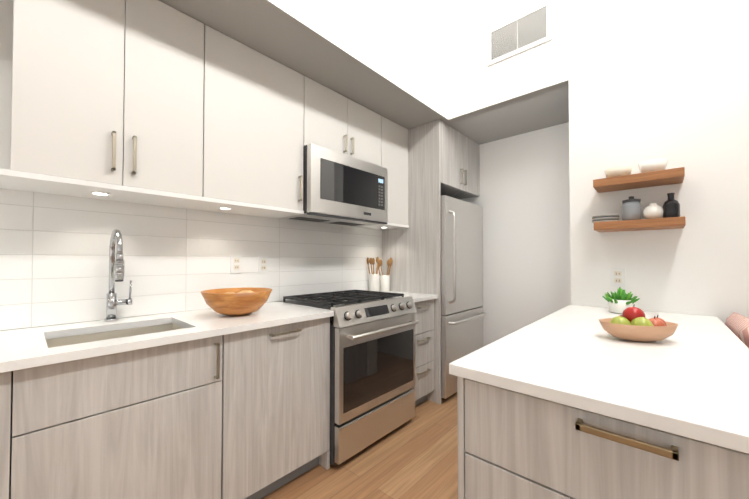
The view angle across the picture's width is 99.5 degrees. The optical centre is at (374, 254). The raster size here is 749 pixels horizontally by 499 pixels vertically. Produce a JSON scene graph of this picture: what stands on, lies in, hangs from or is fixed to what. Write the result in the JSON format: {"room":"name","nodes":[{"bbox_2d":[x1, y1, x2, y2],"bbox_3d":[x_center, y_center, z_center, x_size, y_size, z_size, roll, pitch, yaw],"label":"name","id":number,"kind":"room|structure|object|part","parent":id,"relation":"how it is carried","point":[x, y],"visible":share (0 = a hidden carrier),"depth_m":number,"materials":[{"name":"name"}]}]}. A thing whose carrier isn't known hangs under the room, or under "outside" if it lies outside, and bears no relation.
{"room":"kitchen","nodes":[
{"label":"kitchen","id":0,"kind":"room"},
{"bbox_2d":[0,0,318,330],"bbox_3d":[-1.693,-0.527,1.280,0.150,3.500,6.990,-1,-1,42],"label":"wall","id":1,"kind":"structure","parent":0,"point":[6,26],"depth_m":1.33,"materials":[{"name":"white paint"}]},
{"bbox_2d":[4,0,207,207],"bbox_3d":[-1.192,-0.733,1.469,0.320,0.878,0.636,-1,-1,42],"label":"upper cabinet","id":2,"kind":"object","parent":1,"relation":"attached to","point":[155,102],"depth_m":1.33,"materials":[{"name":"white paint"}]},
{"bbox_2d":[0,159,381,329],"bbox_3d":[-1.150,-0.035,1.752,0.010,0.708,3.630,-1,-1,42],"label":"tile backsplash","id":3,"kind":"structure","parent":1,"relation":"attached to","point":[54,259],"depth_m":1.69,"materials":[{"name":"white tile"}]},
{"bbox_2d":[230,255,241,272],"bbox_3d":[-0.883,0.058,2.028,0.010,0.116,0.072,-1,-1,42],"label":"outlet","id":4,"kind":"object","parent":3,"relation":"attached to","point":[235,263],"visible":1,"depth_m":2.02,"materials":[{"name":"white plastic"}]},
{"bbox_2d":[258,256,267,272],"bbox_3d":[-0.759,0.066,2.165,0.010,0.116,0.072,-1,-1,42],"label":"outlet","id":5,"kind":"object","parent":3,"relation":"attached to","point":[262,264],"visible":1,"depth_m":2.16,"materials":[{"name":"white plastic"}]},
{"bbox_2d":[188,26,307,215],"bbox_3d":[-0.777,-0.725,1.928,0.320,0.878,0.602,-1,-1,42],"label":"upper cabinet","id":6,"kind":"object","parent":1,"relation":"attached to","point":[258,105],"depth_m":1.80,"materials":[{"name":"white paint"}]},
{"bbox_2d":[308,78,383,167],"bbox_3d":[-0.318,-0.929,2.439,0.320,0.452,0.760,-1,-1,42],"label":"upper cabinet","id":7,"kind":"object","parent":1,"relation":"attached to","point":[337,123],"depth_m":2.30,"materials":[{"name":"white paint"}]},
{"bbox_2d":[281,143,387,226],"bbox_3d":[-0.290,-0.474,2.406,0.393,0.447,0.756,-1,-1,42],"label":"over-the-range microwave","id":8,"kind":"object","parent":7,"relation":"attached to","point":[342,189],"visible":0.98,"depth_m":2.21,"materials":[{"name":"grey metal"}]},
{"bbox_2d":[354,117,408,227],"bbox_3d":[0.065,-0.709,2.858,0.320,0.878,0.376,-1,-1,42],"label":"upper cabinet","id":9,"kind":"object","parent":1,"relation":"attached to","point":[395,135],"depth_m":2.77,"materials":[{"name":"white paint"}]},
{"bbox_2d":[159,0,483,144],"bbox_3d":[-1.428,-1.733,0.961,0.700,1.100,6.840,-1,-1,42],"label":"ceiling","id":10,"kind":"structure","parent":0,"point":[387,59],"depth_m":2.02,"materials":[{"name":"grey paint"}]},
{"bbox_2d":[261,392,457,498],"bbox_3d":[-0.056,1.225,-0.332,4.800,0.060,7.240,-1,-1,42],"label":"floor","id":11,"kind":"structure","parent":0,"point":[416,457],"depth_m":1.83,"materials":[{"name":"brown wood"}]},
{"bbox_2d":[0,371,12,498],"bbox_3d":[-1.696,0.773,0.673,0.570,0.878,1.218,-1,-1,42],"label":"base cabinet","id":12,"kind":"object","parent":11,"relation":"on","point":[6,390],"visible":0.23,"depth_m":0.93,"materials":[{"name":"grey wood"}]},
{"bbox_2d":[0,290,437,372],"bbox_3d":[-0.901,0.422,1.552,0.633,0.210,3.580,-1,-1,42],"label":"countertop","id":13,"kind":"structure","parent":12,"relation":"on","point":[25,348],"depth_m":1.36,"materials":[{"name":"white stone"}]},
{"bbox_2d":[104,229,131,321],"bbox_3d":[-1.182,0.099,1.486,0.221,0.433,0.106,-1,-1,42],"label":"faucet","id":14,"kind":"object","parent":13,"relation":"on","point":[116,270],"visible":1,"depth_m":1.50,"materials":[{"name":"silver metal"}]},
{"bbox_2d":[201,287,271,315],"bbox_3d":[-0.738,0.254,1.711,0.356,0.130,0.356,-1,-1,42],"label":"bowl","id":15,"kind":"object","parent":13,"relation":"on","point":[235,301],"visible":1,"depth_m":1.60,"materials":[{"name":"brown wood"}]},
{"bbox_2d":[367,257,379,291],"bbox_3d":[-0.008,0.178,2.921,0.125,0.325,0.133,-1,-1,42],"label":"utensil crock","id":16,"kind":"object","parent":13,"relation":"on","point":[373,282],"visible":0.92,"depth_m":2.88,"materials":[{"name":"white ceramic"}]},
{"bbox_2d":[378,258,392,291],"bbox_3d":[0.105,0.182,2.969,0.134,0.319,0.134,-1,-1,42],"label":"utensil crock","id":17,"kind":"object","parent":13,"relation":"on","point":[384,283],"visible":1,"depth_m":2.94,"materials":[{"name":"white ceramic"}]},
{"bbox_2d":[11,335,221,498],"bbox_3d":[-1.070,0.785,1.341,0.602,0.878,0.608,-1,-1,42],"label":"base cabinet","id":18,"kind":"object","parent":11,"relation":"on","point":[145,423],"visible":0.83,"depth_m":1.13,"materials":[{"name":"grey wood"}]},
{"bbox_2d":[221,317,329,498],"bbox_3d":[-0.660,0.793,1.794,0.602,0.878,0.606,-1,-1,42],"label":"dishwasher","id":19,"kind":"object","parent":11,"relation":"on","point":[275,380],"visible":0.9,"depth_m":1.57,"materials":[{"name":"grey wood"}]},
{"bbox_2d":[282,290,418,465],"bbox_3d":[-0.161,0.766,2.268,0.706,0.947,0.760,-1,-1,42],"label":"range","id":20,"kind":"object","parent":11,"relation":"on","point":[372,365],"visible":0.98,"depth_m":2.01,"materials":[{"name":"grey metal"}]},
{"bbox_2d":[413,299,433,406],"bbox_3d":[0.183,0.809,2.726,0.602,0.878,0.376,-1,-1,42],"label":"drawers","id":21,"kind":"object","parent":11,"relation":"on","point":[424,337],"visible":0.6,"depth_m":2.58,"materials":[{"name":"grey wood"}]},
{"bbox_2d":[382,119,479,403],"bbox_3d":[0.593,0.057,3.166,0.671,2.398,0.805,-1,-1,42],"label":"cabinet","id":22,"kind":"object","parent":11,"relation":"on","point":[443,158],"visible":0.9,"depth_m":2.81,"materials":[{"name":"grey wood"}]},
{"bbox_2d":[441,195,485,398],"bbox_3d":[0.628,0.379,3.134,0.724,1.752,0.760,-1,-1,42],"label":"fridge","id":23,"kind":"object","parent":11,"relation":"on","point":[462,314],"visible":0.5,"depth_m":2.84,"materials":[{"name":"grey metal"}]},
{"bbox_2d":[457,376,748,498],"bbox_3d":[0.993,0.783,1.249,0.640,0.878,1.616,-1,-1,42],"label":"base cabinet","id":24,"kind":"object","parent":11,"relation":"on","point":[514,445],"visible":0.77,"depth_m":0.71,"materials":[{"name":"grey wood"}]},
{"bbox_2d":[449,305,748,453],"bbox_3d":[0.992,0.328,1.267,0.660,0.030,1.603,-1,-1,42],"label":"countertop","id":25,"kind":"structure","parent":24,"relation":"on","point":[689,378],"depth_m":0.84,"materials":[{"name":"white stone"}]},
{"bbox_2d":[602,287,639,313],"bbox_3d":[1.367,0.248,1.755,0.162,0.143,0.182,-1,-1,42],"label":"plant pot","id":26,"kind":"object","parent":25,"relation":"on","point":[620,301],"visible":0.96,"depth_m":1.73,"materials":[{"name":"white ceramic"}]},
{"bbox_2d":[599,304,677,341],"bbox_3d":[0.961,0.245,1.159,0.221,0.128,0.192,-1,-1,42],"label":"fruit bowl","id":27,"kind":"object","parent":25,"relation":"on","point":[633,323],"visible":1,"depth_m":1.12,"materials":[{"name":"brown wood"}]},
{"bbox_2d":[460,122,570,346],"bbox_3d":[2.289,-0.510,2.290,4.400,3.500,0.150,-1,-1,42],"label":"wall","id":28,"kind":"structure","parent":0,"point":[523,199],"depth_m":2.98,"materials":[{"name":"white paint"}]},
{"bbox_2d":[448,0,748,323],"bbox_3d":[2.250,-0.520,1.726,3.700,3.500,0.740,-1,-1,42],"label":"wall","id":29,"kind":"structure","parent":0,"point":[633,83],"depth_m":1.86,"materials":[{"name":"white paint"}]},
{"bbox_2d":[487,0,551,65],"bbox_3d":[1.048,-1.614,2.324,0.450,0.280,0.011,-1,-1,42],"label":"air vent","id":30,"kind":"object","parent":29,"relation":"in","point":[524,31],"visible":1,"depth_m":2.31,"materials":[{"name":"white plastic"}]},
{"bbox_2d":[610,267,625,286],"bbox_3d":[1.470,0.134,1.913,0.072,0.116,0.010,-1,-1,42],"label":"outlet","id":31,"kind":"object","parent":29,"relation":"attached to","point":[618,276],"visible":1,"depth_m":1.91,"materials":[{"name":"white plastic"}]},
{"bbox_2d":[591,214,685,231],"bbox_3d":[1.469,-0.188,1.788,0.400,0.088,0.204,-1,-1,42],"label":"shelf","id":32,"kind":"object","parent":29,"relation":"attached to","point":[650,224],"depth_m":1.73,"materials":[{"name":"brown wood"}]},
{"bbox_3d":[1.356,-0.209,1.862,0.134,0.042,0.134,-1,-1,42],"label":"stack of plates on the shelf","id":33,"kind":"part","parent":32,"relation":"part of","materials":[{"name":"white ceramic"}]},
{"bbox_2d":[621,196,641,220],"bbox_3d":[1.445,-0.260,1.782,0.090,0.140,0.090,-1,-1,42],"label":"jar","id":34,"kind":"object","parent":32,"relation":"on","point":[631,207],"visible":0.88,"depth_m":1.75,"materials":[{"name":"grey ceramic"}]},
{"bbox_2d":[642,203,662,218],"bbox_3d":[1.512,-0.235,1.721,0.090,0.088,0.090,-1,-1,42],"label":"vase","id":35,"kind":"object","parent":32,"relation":"on","point":[652,210],"visible":0.85,"depth_m":1.70,"materials":[{"name":"white ceramic"}]},
{"bbox_2d":[662,193,679,217],"bbox_3d":[1.565,-0.259,1.673,0.068,0.134,0.068,-1,-1,42],"label":"bottle","id":36,"kind":"object","parent":32,"relation":"on","point":[671,206],"visible":0.81,"depth_m":1.65,"materials":[{"name":"black"}]},
{"bbox_2d":[593,167,684,192],"bbox_3d":[1.476,-0.414,1.786,0.380,0.045,0.204,-1,-1,42],"label":"shelf","id":37,"kind":"object","parent":29,"relation":"attached to","point":[653,178],"visible":1,"depth_m":1.73,"materials":[{"name":"brown wood"}]},
{"bbox_2d":[604,166,632,177],"bbox_3d":[1.402,-0.466,1.824,0.132,0.058,0.132,-1,-1,42],"label":"bowl","id":38,"kind":"object","parent":37,"relation":"on","point":[616,171],"visible":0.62,"depth_m":1.78,"materials":[{"name":"beige ceramic"}]},
{"bbox_2d":[638,158,667,172],"bbox_3d":[1.514,-0.472,1.723,0.124,0.066,0.124,-1,-1,42],"label":"bowl","id":39,"kind":"object","parent":37,"relation":"on","point":[652,165],"visible":0.69,"depth_m":1.68,"materials":[{"name":"white ceramic"}]},
{"bbox_3d":[1.467,0.970,0.842,0.590,0.490,1.577,-1,-1,42],"label":"bench","id":40,"kind":"object","parent":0,"visible":0},
{"bbox_2d":[725,312,748,347],"bbox_3d":[1.662,0.489,1.364,0.176,0.446,0.460,-1,-1,42],"label":"striped pillow","id":41,"kind":"object","parent":40,"relation":"on","point":[737,324],"visible":0.29,"depth_m":1.33,"materials":[{"name":"pink fabric"}]}
]}

